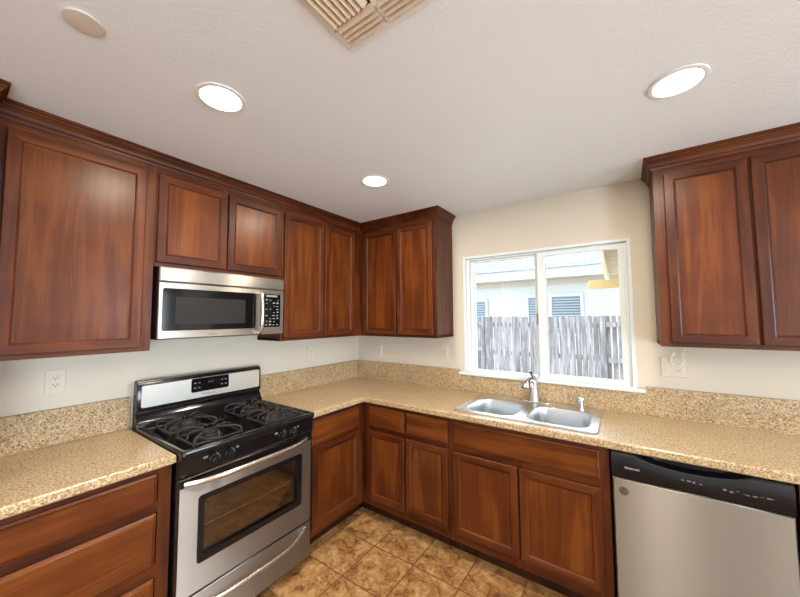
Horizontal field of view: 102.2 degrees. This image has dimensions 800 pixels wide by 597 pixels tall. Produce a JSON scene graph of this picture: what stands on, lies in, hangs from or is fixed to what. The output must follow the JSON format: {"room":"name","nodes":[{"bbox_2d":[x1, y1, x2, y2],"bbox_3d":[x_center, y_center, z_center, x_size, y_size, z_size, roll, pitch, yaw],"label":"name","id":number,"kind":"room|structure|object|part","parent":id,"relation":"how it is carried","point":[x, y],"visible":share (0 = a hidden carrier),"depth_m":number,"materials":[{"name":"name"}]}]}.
{"room":"kitchen","nodes":[
{"label":"kitchen","id":0,"kind":"room"},
{"bbox_2d":[0,335,357,429],"bbox_3d":[-2.064,0.400,1.229,0.150,2.412,5.750,-3,-4,35],"label":"wall","id":1,"kind":"structure","parent":0,"point":[98,377],"depth_m":1.90,"materials":[{"name":"beige paint"}]},
{"bbox_2d":[44,369,65,394],"bbox_3d":[-1.708,0.412,1.599,0.010,0.118,0.073,-3,-4,35],"label":"wall outlet","id":2,"kind":"object","parent":1,"relation":"attached to","point":[55,380],"visible":1,"depth_m":1.59,"materials":[{"name":"beige plastic"}]},
{"bbox_2d":[50,374,60,388],"bbox_3d":[-1.706,0.412,1.597,0.004,0.068,0.033,-3,-4,35],"label":"receptacle","id":3,"kind":"object","parent":2,"relation":"attached to","point":[55,379],"depth_m":1.60,"materials":[{"name":"beige plastic"}]},
{"bbox_2d":[0,397,130,456],"bbox_3d":[-1.693,0.631,1.596,0.020,0.174,0.568,-3,-4,35],"label":"backsplash","id":4,"kind":"structure","parent":1,"relation":"attached to","point":[19,433],"depth_m":1.60,"materials":[{"name":"stone"}]},
{"bbox_2d":[0,117,156,360],"bbox_3d":[-1.580,-0.254,1.562,0.311,1.038,0.561,-3,-4,35],"label":"upper cabinet","id":5,"kind":"object","parent":1,"relation":"attached to","point":[77,219],"visible":0.91,"depth_m":1.45,"materials":[{"name":"brown wood"}]},
{"bbox_3d":[-1.459,-0.226,1.475,0.002,0.822,0.364,-3,-4,35],"label":"door panel","id":6,"kind":"part","parent":5,"relation":"part of","materials":[{"name":"brown wood"}]},
{"bbox_2d":[153,167,281,278],"bbox_3d":[-1.199,-0.446,2.122,0.311,0.592,0.772,-3,-4,35],"label":"upper cabinet","id":7,"kind":"object","parent":1,"relation":"attached to","point":[199,225],"visible":0.78,"depth_m":1.96,"materials":[{"name":"brown wood"}]},
{"bbox_3d":[-1.192,-0.426,1.876,0.020,0.480,0.365,-3,-4,35],"label":"door","id":8,"kind":"part","parent":7,"relation":"part of","materials":[{"name":"brown wood"}]},
{"bbox_3d":[-1.190,-0.426,1.874,0.002,0.376,0.261,-3,-4,35],"label":"door panel","id":9,"kind":"part","parent":7,"relation":"part of","materials":[{"name":"brown wood"}]},
{"bbox_2d":[150,266,283,339],"bbox_3d":[-1.158,0.046,2.066,0.403,0.386,0.749,-3,-4,35],"label":"microwave","id":10,"kind":"object","parent":7,"relation":"attached to","point":[186,303],"visible":1,"depth_m":1.89,"materials":[{"name":"silver metal"}]},
{"bbox_3d":[-1.051,-0.113,2.000,0.032,0.078,0.749,-3,-4,35],"label":"vent panel","id":11,"kind":"part","parent":10,"relation":"part of","materials":[{"name":"silver metal"}]},
{"bbox_3d":[-0.912,0.091,2.117,0.062,0.289,0.024,-3,-4,35],"label":"door handle","id":12,"kind":"part","parent":10,"relation":"part of","materials":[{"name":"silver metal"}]},
{"bbox_3d":[-0.880,0.083,2.213,0.004,0.226,0.132,-3,-4,35],"label":"control panel","id":13,"kind":"part","parent":10,"relation":"part of","materials":[{"name":"black plastic"}]},
{"bbox_3d":[-0.975,-0.409,2.186,0.020,0.480,0.378,-3,-4,35],"label":"door","id":14,"kind":"part","parent":7,"relation":"part of","materials":[{"name":"brown wood"}]},
{"bbox_3d":[-0.973,-0.409,2.185,0.002,0.376,0.274,-3,-4,35],"label":"door panel","id":15,"kind":"part","parent":7,"relation":"part of","materials":[{"name":"brown wood"}]},
{"bbox_2d":[257,207,359,340],"bbox_3d":[-0.731,-0.186,2.777,0.311,1.038,0.854,-3,-4,35],"label":"upper cabinet","id":16,"kind":"object","parent":1,"relation":"attached to","point":[320,259],"visible":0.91,"depth_m":2.61,"materials":[{"name":"brown wood"}]},
{"bbox_3d":[-0.739,-0.168,2.509,0.020,0.926,0.376,-3,-4,35],"label":"door","id":17,"kind":"part","parent":16,"relation":"part of","materials":[{"name":"brown wood"}]},
{"bbox_3d":[-0.737,-0.168,2.507,0.002,0.822,0.272,-3,-4,35],"label":"door panel","id":18,"kind":"part","parent":16,"relation":"part of","materials":[{"name":"brown wood"}]},
{"bbox_3d":[-0.524,-0.150,2.816,0.020,0.926,0.350,-3,-4,35],"label":"door","id":19,"kind":"part","parent":16,"relation":"part of","materials":[{"name":"brown wood"}]},
{"bbox_3d":[-0.522,-0.151,2.814,0.002,0.822,0.246,-3,-4,35],"label":"door panel","id":20,"kind":"part","parent":16,"relation":"part of","materials":[{"name":"brown wood"}]},
{"bbox_2d":[259,360,357,397],"bbox_3d":[-0.770,0.705,2.917,0.020,0.174,1.133,-3,-4,35],"label":"backsplash","id":21,"kind":"structure","parent":1,"relation":"attached to","point":[273,384],"depth_m":2.82,"materials":[{"name":"stone"}]},
{"bbox_2d":[307,346,313,359],"bbox_3d":[-0.801,0.487,2.897,0.010,0.118,0.073,-3,-4,35],"label":"wall outlet","id":22,"kind":"object","parent":1,"relation":"attached to","point":[310,349],"visible":1,"depth_m":2.89,"materials":[{"name":"beige plastic"}]},
{"bbox_2d":[0,0,799,234],"bbox_3d":[0.079,-0.967,-0.284,5.600,0.128,6.000,-3,-4,35],"label":"ceiling","id":23,"kind":"structure","parent":0,"point":[463,106],"depth_m":1.25,"materials":[{"name":"paint"}]},
{"bbox_2d":[194,82,245,112],"bbox_3d":[-0.725,-0.807,1.307,0.184,0.008,0.184,-3,-4,35],"label":"recessed light","id":24,"kind":"object","parent":23,"relation":"in","point":[219,97],"visible":1,"depth_m":1.29,"materials":[{"name":"white plastic"}]},
{"bbox_2d":[200,86,240,110],"bbox_3d":[-0.725,-0.806,1.307,0.148,0.008,0.148,-3,-4,35],"label":"diffuser","id":25,"kind":"object","parent":24,"relation":"attached to","point":[219,98],"depth_m":1.30,"materials":[{"name":"white plastic"}]},
{"bbox_2d":[299,0,433,51],"bbox_3d":[-0.117,-0.834,0.846,0.338,0.014,0.338,-3,-4,35],"label":"ceiling vent","id":26,"kind":"object","parent":23,"relation":"in","point":[355,23],"visible":1,"depth_m":0.94,"materials":[{"name":"white metal"}]},
{"bbox_2d":[360,175,388,186],"bbox_3d":[-0.165,-0.762,2.100,0.184,0.008,0.184,-3,-4,35],"label":"recessed light","id":27,"kind":"object","parent":23,"relation":"in","point":[368,180],"visible":1,"depth_m":2.08,"materials":[{"name":"white plastic"}]},
{"bbox_2d":[363,176,385,185],"bbox_3d":[-0.165,-0.762,2.100,0.148,0.008,0.148,-3,-4,35],"label":"diffuser","id":28,"kind":"object","parent":27,"relation":"attached to","point":[367,180],"depth_m":2.08,"materials":[{"name":"white plastic"}]},
{"bbox_2d":[647,63,710,98],"bbox_3d":[1.059,-0.821,1.231,0.184,0.008,0.184,-3,-4,35],"label":"recessed light","id":29,"kind":"object","parent":23,"relation":"in","point":[678,81],"visible":1,"depth_m":1.22,"materials":[{"name":"white plastic"}]},
{"bbox_2d":[653,68,703,96],"bbox_3d":[1.059,-0.821,1.231,0.148,0.008,0.148,-3,-4,35],"label":"diffuser","id":30,"kind":"object","parent":29,"relation":"attached to","point":[673,83],"depth_m":1.22,"materials":[{"name":"white plastic"}]},
{"bbox_2d":[255,507,566,596],"bbox_3d":[0.093,1.557,-0.435,5.600,0.120,6.000,-3,-4,35],"label":"floor","id":31,"kind":"structure","parent":0,"point":[368,553],"depth_m":1.95,"materials":[{"name":"brown tile"}]},
{"bbox_2d":[0,464,171,596],"bbox_3d":[-1.443,1.181,1.388,0.623,0.866,0.564,-3,-4,35],"label":"base cabinet","id":32,"kind":"object","parent":31,"relation":"on","point":[112,540],"visible":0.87,"depth_m":1.25,"materials":[{"name":"brown wood"}]},
{"bbox_3d":[-1.210,1.039,1.204,0.020,0.220,0.495,-3,-4,35],"label":"drawer","id":33,"kind":"part","parent":32,"relation":"part of","materials":[{"name":"brown wood"}]},
{"bbox_3d":[-1.211,0.826,1.217,0.020,0.129,0.495,-3,-4,35],"label":"drawer","id":34,"kind":"part","parent":32,"relation":"part of","materials":[{"name":"brown wood"}]},
{"bbox_2d":[0,429,175,519],"bbox_3d":[-1.438,0.726,1.412,0.638,0.040,0.568,-3,-4,35],"label":"countertop","id":35,"kind":"structure","parent":32,"relation":"on","point":[32,479],"depth_m":1.34,"materials":[{"name":"stone"}]},
{"bbox_3d":[-1.209,1.326,1.187,0.020,0.250,0.495,-3,-4,35],"label":"drawer","id":36,"kind":"part","parent":32,"relation":"part of","materials":[{"name":"brown wood"}]},
{"bbox_2d":[132,365,313,596],"bbox_3d":[-1.010,1.056,1.906,0.706,1.171,0.753,-3,-4,35],"label":"gas range","id":37,"kind":"object","parent":31,"relation":"on","point":[241,472],"visible":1,"depth_m":1.76,"materials":[{"name":"silver metal"}]},
{"bbox_3d":[-1.208,0.717,1.834,0.144,0.015,0.144,-3,-4,35],"label":"burner","id":38,"kind":"part","parent":37,"relation":"part of","materials":[{"name":"black metal"}]},
{"bbox_3d":[-1.251,0.571,2.104,0.011,0.126,0.713,-3,-4,35],"label":"control panel","id":39,"kind":"part","parent":37,"relation":"part of","materials":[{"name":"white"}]},
{"bbox_3d":[-0.994,0.707,1.685,0.120,0.015,0.120,-3,-4,35],"label":"burner","id":40,"kind":"part","parent":37,"relation":"part of","materials":[{"name":"black metal"}]},
{"bbox_3d":[-0.891,0.778,1.558,0.034,0.043,0.043,-3,-4,35],"label":"knob","id":41,"kind":"part","parent":37,"relation":"part of","materials":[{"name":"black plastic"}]},
{"bbox_2d":[136,400,313,457],"bbox_3d":[-1.002,0.730,1.918,0.600,0.026,0.753,-3,-4,35],"label":"cooktop","id":42,"kind":"object","parent":37,"relation":"in","point":[181,445],"depth_m":1.79,"materials":[{"name":"black metal"}]},
{"bbox_3d":[-0.848,0.781,1.619,0.034,0.043,0.043,-3,-4,35],"label":"knob","id":43,"kind":"part","parent":37,"relation":"part of","materials":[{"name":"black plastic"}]},
{"bbox_2d":[173,432,310,596],"bbox_3d":[-0.760,1.104,1.729,0.099,0.528,0.743,-3,-4,35],"label":"oven","id":44,"kind":"object","parent":37,"relation":"in","point":[226,514],"depth_m":1.66,"materials":[{"name":"silver metal"}]},
{"bbox_3d":[-0.785,0.782,1.764,0.044,0.099,0.749,-3,-4,35],"label":"panel","id":45,"kind":"part","parent":37,"relation":"part of","materials":[{"name":"black metal"}]},
{"bbox_3d":[-0.787,1.485,1.726,0.026,0.212,0.743,-3,-4,35],"label":"storage drawer","id":46,"kind":"part","parent":37,"relation":"part of","materials":[{"name":"silver metal"}]},
{"bbox_3d":[-0.993,0.734,2.141,0.120,0.015,0.120,-3,-4,35],"label":"burner","id":47,"kind":"part","parent":37,"relation":"part of","materials":[{"name":"black metal"}]},
{"bbox_3d":[-0.761,1.419,1.711,0.065,0.054,0.680,-3,-4,35],"label":"drawer handle","id":48,"kind":"part","parent":37,"relation":"part of","materials":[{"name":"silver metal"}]},
{"bbox_3d":[-0.780,0.724,1.992,0.144,0.015,0.144,-3,-4,35],"label":"burner","id":49,"kind":"part","parent":37,"relation":"part of","materials":[{"name":"black metal"}]},
{"bbox_3d":[-0.674,0.795,1.868,0.034,0.043,0.043,-3,-4,35],"label":"knob","id":50,"kind":"part","parent":37,"relation":"part of","materials":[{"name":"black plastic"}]},
{"bbox_3d":[-0.631,0.799,1.929,0.034,0.043,0.043,-3,-4,35],"label":"knob","id":51,"kind":"part","parent":37,"relation":"part of","materials":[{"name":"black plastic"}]},
{"bbox_2d":[309,402,362,543],"bbox_3d":[-0.664,1.243,2.503,0.623,0.866,0.616,-3,-4,35],"label":"base cabinet","id":52,"kind":"object","parent":31,"relation":"on","point":[336,481],"visible":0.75,"depth_m":2.28,"materials":[{"name":"brown wood"}]},
{"bbox_3d":[-0.448,1.252,2.284,0.020,0.516,0.450,-3,-4,35],"label":"door","id":53,"kind":"part","parent":52,"relation":"part of","materials":[{"name":"brown wood"}]},
{"bbox_3d":[-0.450,0.898,2.305,0.020,0.148,0.450,-3,-4,35],"label":"drawer","id":54,"kind":"part","parent":52,"relation":"part of","materials":[{"name":"brown wood"}]},
{"bbox_3d":[-0.446,1.252,2.283,0.002,0.412,0.346,-3,-4,35],"label":"door panel","id":55,"kind":"part","parent":52,"relation":"part of","materials":[{"name":"brown wood"}]},
{"bbox_2d":[362,402,456,547],"bbox_3d":[0.160,1.243,2.573,0.830,0.866,0.623,-3,-4,35],"label":"base cabinet","id":56,"kind":"object","parent":31,"relation":"on","point":[407,454],"visible":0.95,"depth_m":2.27,"materials":[{"name":"brown wood"}]},
{"bbox_3d":[-0.103,1.259,2.384,0.225,0.406,0.002,-3,-4,35],"label":"door panel","id":57,"kind":"part","parent":56,"relation":"part of","materials":[{"name":"brown wood"}]},
{"bbox_3d":[-0.104,0.902,2.408,0.327,0.150,0.020,-3,-4,35],"label":"drawer","id":58,"kind":"part","parent":56,"relation":"part of","materials":[{"name":"brown wood"}]},
{"bbox_3d":[-0.102,1.259,2.386,0.329,0.510,0.020,-3,-4,35],"label":"door","id":59,"kind":"part","parent":56,"relation":"part of","materials":[{"name":"brown wood"}]},
{"bbox_3d":[0.178,0.888,2.211,0.328,0.150,0.020,-3,-4,35],"label":"drawer","id":60,"kind":"part","parent":56,"relation":"part of","materials":[{"name":"brown wood"}]},
{"bbox_3d":[0.178,1.246,2.189,0.226,0.406,0.002,-3,-4,35],"label":"door panel","id":61,"kind":"part","parent":56,"relation":"part of","materials":[{"name":"brown wood"}]},
{"bbox_3d":[0.179,1.246,2.191,0.330,0.510,0.020,-3,-4,35],"label":"door","id":62,"kind":"part","parent":56,"relation":"part of","materials":[{"name":"brown wood"}]},
{"bbox_2d":[451,419,616,596],"bbox_3d":[0.859,1.210,2.086,0.876,0.866,0.623,-3,-4,35],"label":"base cabinet","id":63,"kind":"object","parent":31,"relation":"on","point":[538,509],"visible":0.84,"depth_m":1.79,"materials":[{"name":"brown wood"}]},
{"bbox_3d":[0.510,1.232,1.957,0.300,0.402,0.002,-3,-4,35],"label":"door panel","id":64,"kind":"part","parent":63,"relation":"part of","materials":[{"name":"brown wood"}]},
{"bbox_3d":[0.511,1.232,1.959,0.404,0.506,0.020,-3,-4,35],"label":"door","id":65,"kind":"part","parent":63,"relation":"part of","materials":[{"name":"brown wood"}]},
{"bbox_3d":[0.677,0.859,1.865,0.812,0.142,0.020,-3,-4,35],"label":"drawer","id":66,"kind":"part","parent":63,"relation":"part of","materials":[{"name":"brown wood"}]},
{"bbox_3d":[0.848,1.216,1.722,0.295,0.402,0.002,-3,-4,35],"label":"door panel","id":67,"kind":"part","parent":63,"relation":"part of","materials":[{"name":"brown wood"}]},
{"bbox_3d":[0.850,1.216,1.724,0.399,0.506,0.020,-3,-4,35],"label":"door","id":68,"kind":"part","parent":63,"relation":"part of","materials":[{"name":"brown wood"}]},
{"bbox_2d":[611,449,799,596],"bbox_3d":[1.458,1.180,1.633,0.611,0.864,0.585,-3,-4,35],"label":"dishwasher","id":69,"kind":"object","parent":31,"relation":"on","point":[681,529],"visible":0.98,"depth_m":1.40,"materials":[{"name":"silver metal"}]},
{"bbox_2d":[793,484,799,563],"bbox_3d":[1.951,1.158,1.326,0.534,0.866,0.623,-3,-4,35],"label":"base cabinet","id":70,"kind":"object","parent":31,"relation":"on","point":[797,487],"visible":0.02,"depth_m":1.28,"materials":[{"name":"brown wood"}]},
{"bbox_2d":[262,377,799,484],"bbox_3d":[0.630,0.747,1.948,3.418,0.040,1.153,-3,-4,35],"label":"countertop","id":71,"kind":"structure","parent":70,"relation":"on","point":[757,453],"depth_m":1.74,"materials":[{"name":"stone"}]},
{"bbox_2d":[454,394,603,434],"bbox_3d":[0.841,0.825,2.117,0.824,0.191,0.544,-3,-4,35],"label":"sink","id":72,"kind":"object","parent":71,"relation":"in","point":[554,415],"visible":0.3,"depth_m":2.14,"materials":[{"name":"silver metal"}]},
{"bbox_2d":[576,396,584,409],"bbox_3d":[1.194,0.690,2.135,0.048,0.078,0.048,-3,-4,35],"label":"soap dispenser","id":73,"kind":"object","parent":72,"relation":"on","point":[580,400],"visible":1,"depth_m":2.12,"materials":[{"name":"silver metal"}]},
{"bbox_2d":[519,370,549,403],"bbox_3d":[0.952,0.629,2.311,0.210,0.224,0.124,-3,-4,35],"label":"faucet","id":74,"kind":"object","parent":71,"relation":"on","point":[530,383],"visible":1,"depth_m":2.31,"materials":[{"name":"silver metal"}]},
{"bbox_3d":[0.959,0.563,2.340,0.061,0.089,0.040,1,-4,-17],"label":"lever","id":75,"kind":"part","parent":74,"relation":"part of","materials":[{"name":"grey metal"}]},
{"bbox_3d":[0.969,0.739,2.328,0.210,0.007,0.056,-3,-4,35],"label":"deck plate","id":76,"kind":"part","parent":74,"relation":"part of","materials":[{"name":"silver metal"}]},
{"bbox_3d":[1.789,1.098,1.097,0.534,0.771,0.019,-3,-4,35],"label":"frame","id":77,"kind":"part","parent":70,"relation":"part of","materials":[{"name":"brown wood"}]},
{"bbox_2d":[358,179,799,400],"bbox_3d":[1.732,0.425,1.994,5.200,2.412,0.150,-3,-4,35],"label":"wall","id":78,"kind":"structure","parent":0,"point":[618,210],"depth_m":2.17,"materials":[{"name":"beige paint"}]},
{"bbox_2d":[0,78,455,231],"bbox_3d":[-0.818,-0.750,1.704,0.853,0.072,3.349,-3,-4,35],"label":"crown molding","id":79,"kind":"structure","parent":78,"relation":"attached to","point":[10,109],"depth_m":1.77,"materials":[{"name":"brown wood"}]},
{"bbox_2d":[376,344,381,355],"bbox_3d":[-0.213,0.522,3.250,0.073,0.118,0.010,-3,-4,35],"label":"wall outlet","id":80,"kind":"object","parent":78,"relation":"attached to","point":[378,346],"visible":1,"depth_m":3.25,"materials":[{"name":"beige plastic"}]},
{"bbox_2d":[360,216,453,337],"bbox_3d":[0.038,-0.181,2.928,0.814,1.038,0.311,-3,-4,35],"label":"upper cabinet","id":81,"kind":"object","parent":78,"relation":"attached to","point":[407,271],"visible":0.9,"depth_m":2.75,"materials":[{"name":"brown wood"}]},
{"bbox_3d":[-0.186,-0.147,2.902,0.258,0.822,0.002,-3,-4,35],"label":"door panel","id":82,"kind":"part","parent":81,"relation":"part of","materials":[{"name":"brown wood"}]},
{"bbox_3d":[-0.185,-0.147,2.904,0.362,0.926,0.020,-3,-4,35],"label":"door","id":83,"kind":"part","parent":81,"relation":"part of","materials":[{"name":"brown wood"}]},
{"bbox_3d":[0.118,-0.162,2.691,0.243,0.822,0.002,-3,-4,35],"label":"door panel","id":84,"kind":"part","parent":81,"relation":"part of","materials":[{"name":"brown wood"}]},
{"bbox_3d":[0.119,-0.161,2.692,0.347,0.926,0.020,-3,-4,35],"label":"door","id":85,"kind":"part","parent":81,"relation":"part of","materials":[{"name":"brown wood"}]},
{"bbox_2d":[440,346,447,359],"bbox_3d":[0.388,0.477,2.832,0.073,0.118,0.010,-3,-4,35],"label":"wall outlet","id":86,"kind":"object","parent":78,"relation":"attached to","point":[444,349],"visible":1,"depth_m":2.83,"materials":[{"name":"beige plastic"}]},
{"bbox_2d":[442,349,445,356],"bbox_3d":[0.387,0.476,2.830,0.033,0.068,0.004,-3,-4,35],"label":"receptacle","id":87,"kind":"object","parent":86,"relation":"attached to","point":[443,350],"depth_m":2.83,"materials":[{"name":"beige plastic"}]},
{"bbox_2d":[459,238,645,392],"bbox_3d":[1.040,0.120,2.431,1.254,0.991,0.125,-3,-4,35],"label":"window","id":88,"kind":"structure","parent":78,"relation":"in","point":[629,382],"depth_m":2.38,"materials":[{"name":"white plastic"}]},
{"bbox_3d":[0.845,0.132,2.609,0.557,0.928,0.035,-3,-4,35],"label":"fixed sash","id":89,"kind":"part","parent":88,"relation":"part of","materials":[{"name":"white plastic"}]},
{"bbox_3d":[1.042,0.604,2.402,1.254,0.022,0.125,-3,-4,35],"label":"sill","id":90,"kind":"part","parent":88,"relation":"part of","materials":[{"name":"white plastic"}]},
{"bbox_3d":[1.266,0.110,2.274,0.540,0.933,0.030,-3,-4,35],"label":"sliding sash","id":91,"kind":"part","parent":88,"relation":"part of","materials":[{"name":"white plastic"}]},
{"bbox_2d":[358,360,799,435],"bbox_3d":[0.954,0.666,2.419,3.419,0.174,0.020,-3,-4,35],"label":"backsplash","id":92,"kind":"structure","parent":78,"relation":"attached to","point":[740,411],"depth_m":2.03,"materials":[{"name":"stone"}]},
{"bbox_2d":[660,357,686,377],"bbox_3d":[1.653,0.416,1.951,0.117,0.118,0.010,-3,-4,35],"label":"wall outlet","id":93,"kind":"object","parent":78,"relation":"attached to","point":[668,369],"visible":1,"depth_m":1.95,"materials":[{"name":"beige plastic"}]},
{"bbox_2d":[665,361,671,372],"bbox_3d":[1.633,0.417,1.962,0.033,0.068,0.005,-3,-4,35],"label":"rocker switch","id":94,"kind":"object","parent":93,"relation":"attached to","point":[668,365],"depth_m":1.96,"materials":[{"name":"beige plastic"}]},
{"bbox_2d":[675,362,681,373],"bbox_3d":[1.671,0.415,1.936,0.033,0.068,0.004,-3,-4,35],"label":"receptacle","id":95,"kind":"object","parent":93,"relation":"attached to","point":[678,369],"depth_m":1.93,"materials":[{"name":"beige plastic"}]},
{"bbox_2d":[641,122,799,187],"bbox_3d":[1.794,-0.763,1.723,0.801,0.072,0.331,-3,-4,35],"label":"crown molding","id":96,"kind":"structure","parent":78,"relation":"attached to","point":[787,133],"depth_m":1.65,"materials":[{"name":"brown wood"}]},
{"bbox_2d":[649,140,799,350],"bbox_3d":[1.817,-0.265,1.689,0.762,1.038,0.311,-3,-4,35],"label":"upper cabinet","id":97,"kind":"object","parent":78,"relation":"attached to","point":[725,230],"visible":0.95,"depth_m":1.62,"materials":[{"name":"brown wood"}]},
{"bbox_2d":[670,347,686,365],"bbox_3d":[1.667,0.329,1.918,0.098,0.150,0.011,-3,-4,40],"label":"loose cable","id":98,"kind":"object","parent":97,"relation":"hanging from","point":[686,347],"visible":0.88,"depth_m":1.91,"materials":[{"name":"beige plastic"}]},
{"bbox_3d":[1.590,-0.231,1.666,0.219,0.822,0.002,-3,-4,35],"label":"door panel","id":99,"kind":"part","parent":97,"relation":"part of","materials":[{"name":"brown wood"}]},
{"bbox_3d":[1.591,-0.231,1.668,0.323,0.926,0.020,-3,-4,35],"label":"door","id":100,"kind":"part","parent":97,"relation":"part of","materials":[{"name":"brown wood"}]},
{"bbox_3d":[1.875,-0.244,1.470,0.345,0.926,0.020,-3,-4,35],"label":"door","id":101,"kind":"part","parent":97,"relation":"part of","materials":[{"name":"brown wood"}]},
{"bbox_3d":[1.873,-0.244,1.468,0.241,0.822,0.002,-3,-4,35],"label":"door panel","id":102,"kind":"part","parent":97,"relation":"part of","materials":[{"name":"brown wood"}]},
{"label":"outside","id":103,"kind":"structure","parent":0,"visible":0},
{"bbox_3d":[6.738,2.545,11.842,26.000,0.100,21.800,-3,-4,35],"label":"ground","id":104,"kind":"structure","parent":103,"visible":0},
{"bbox_2d":[476,251,619,379],"bbox_3d":[5.989,0.100,13.559,17.800,4.995,10.070,-3,-4,35],"label":"neighbor house","id":105,"kind":"structure","parent":104,"relation":"on","point":[506,288],"depth_m":9.14,"materials":[{"name":"paint"}]},
{"bbox_2d":[477,315,622,379],"bbox_3d":[3.183,1.263,6.385,6.400,1.847,0.102,-3,-4,35],"label":"picket fence","id":106,"kind":"object","parent":104,"relation":"on","point":[491,350],"visible":0.32,"depth_m":6.40,"materials":[{"name":"grey wood"}]},
{"bbox_3d":[1.899,1.325,7.279,0.050,1.845,0.102,-3,-4,35],"label":"post","id":107,"kind":"part","parent":106,"relation":"part of","materials":[{"name":"grey wood"}]},
{"bbox_3d":[2.823,0.545,6.679,2.230,0.090,0.038,-3,-4,35],"label":"rail","id":108,"kind":"part","parent":106,"relation":"part of","materials":[{"name":"grey wood"}]},
{"bbox_3d":[2.826,1.154,6.643,2.230,0.090,0.038,-3,-4,35],"label":"rail","id":109,"kind":"part","parent":106,"relation":"part of","materials":[{"name":"grey wood"}]},
{"bbox_3d":[3.781,1.236,5.968,0.088,1.845,0.102,-3,-4,35],"label":"post","id":110,"kind":"part","parent":106,"relation":"part of","materials":[{"name":"grey wood"}]},
{"bbox_3d":[4.806,0.436,5.287,2.420,0.090,0.038,-3,-4,35],"label":"rail","id":111,"kind":"part","parent":106,"relation":"part of","materials":[{"name":"grey wood"}]},
{"bbox_3d":[4.809,1.090,5.248,2.420,0.090,0.038,-3,-4,35],"label":"rail","id":112,"kind":"part","parent":106,"relation":"part of","materials":[{"name":"grey wood"}]},
{"bbox_2d":[588,249,619,295],"bbox_3d":[3.430,0.543,2.608,3.325,2.830,2.790,-3,-4,35],"label":"patio cover","id":113,"kind":"object","parent":104,"relation":"on","point":[608,258],"visible":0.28,"depth_m":3.90,"materials":[{"name":"yellow wood"}]}
]}

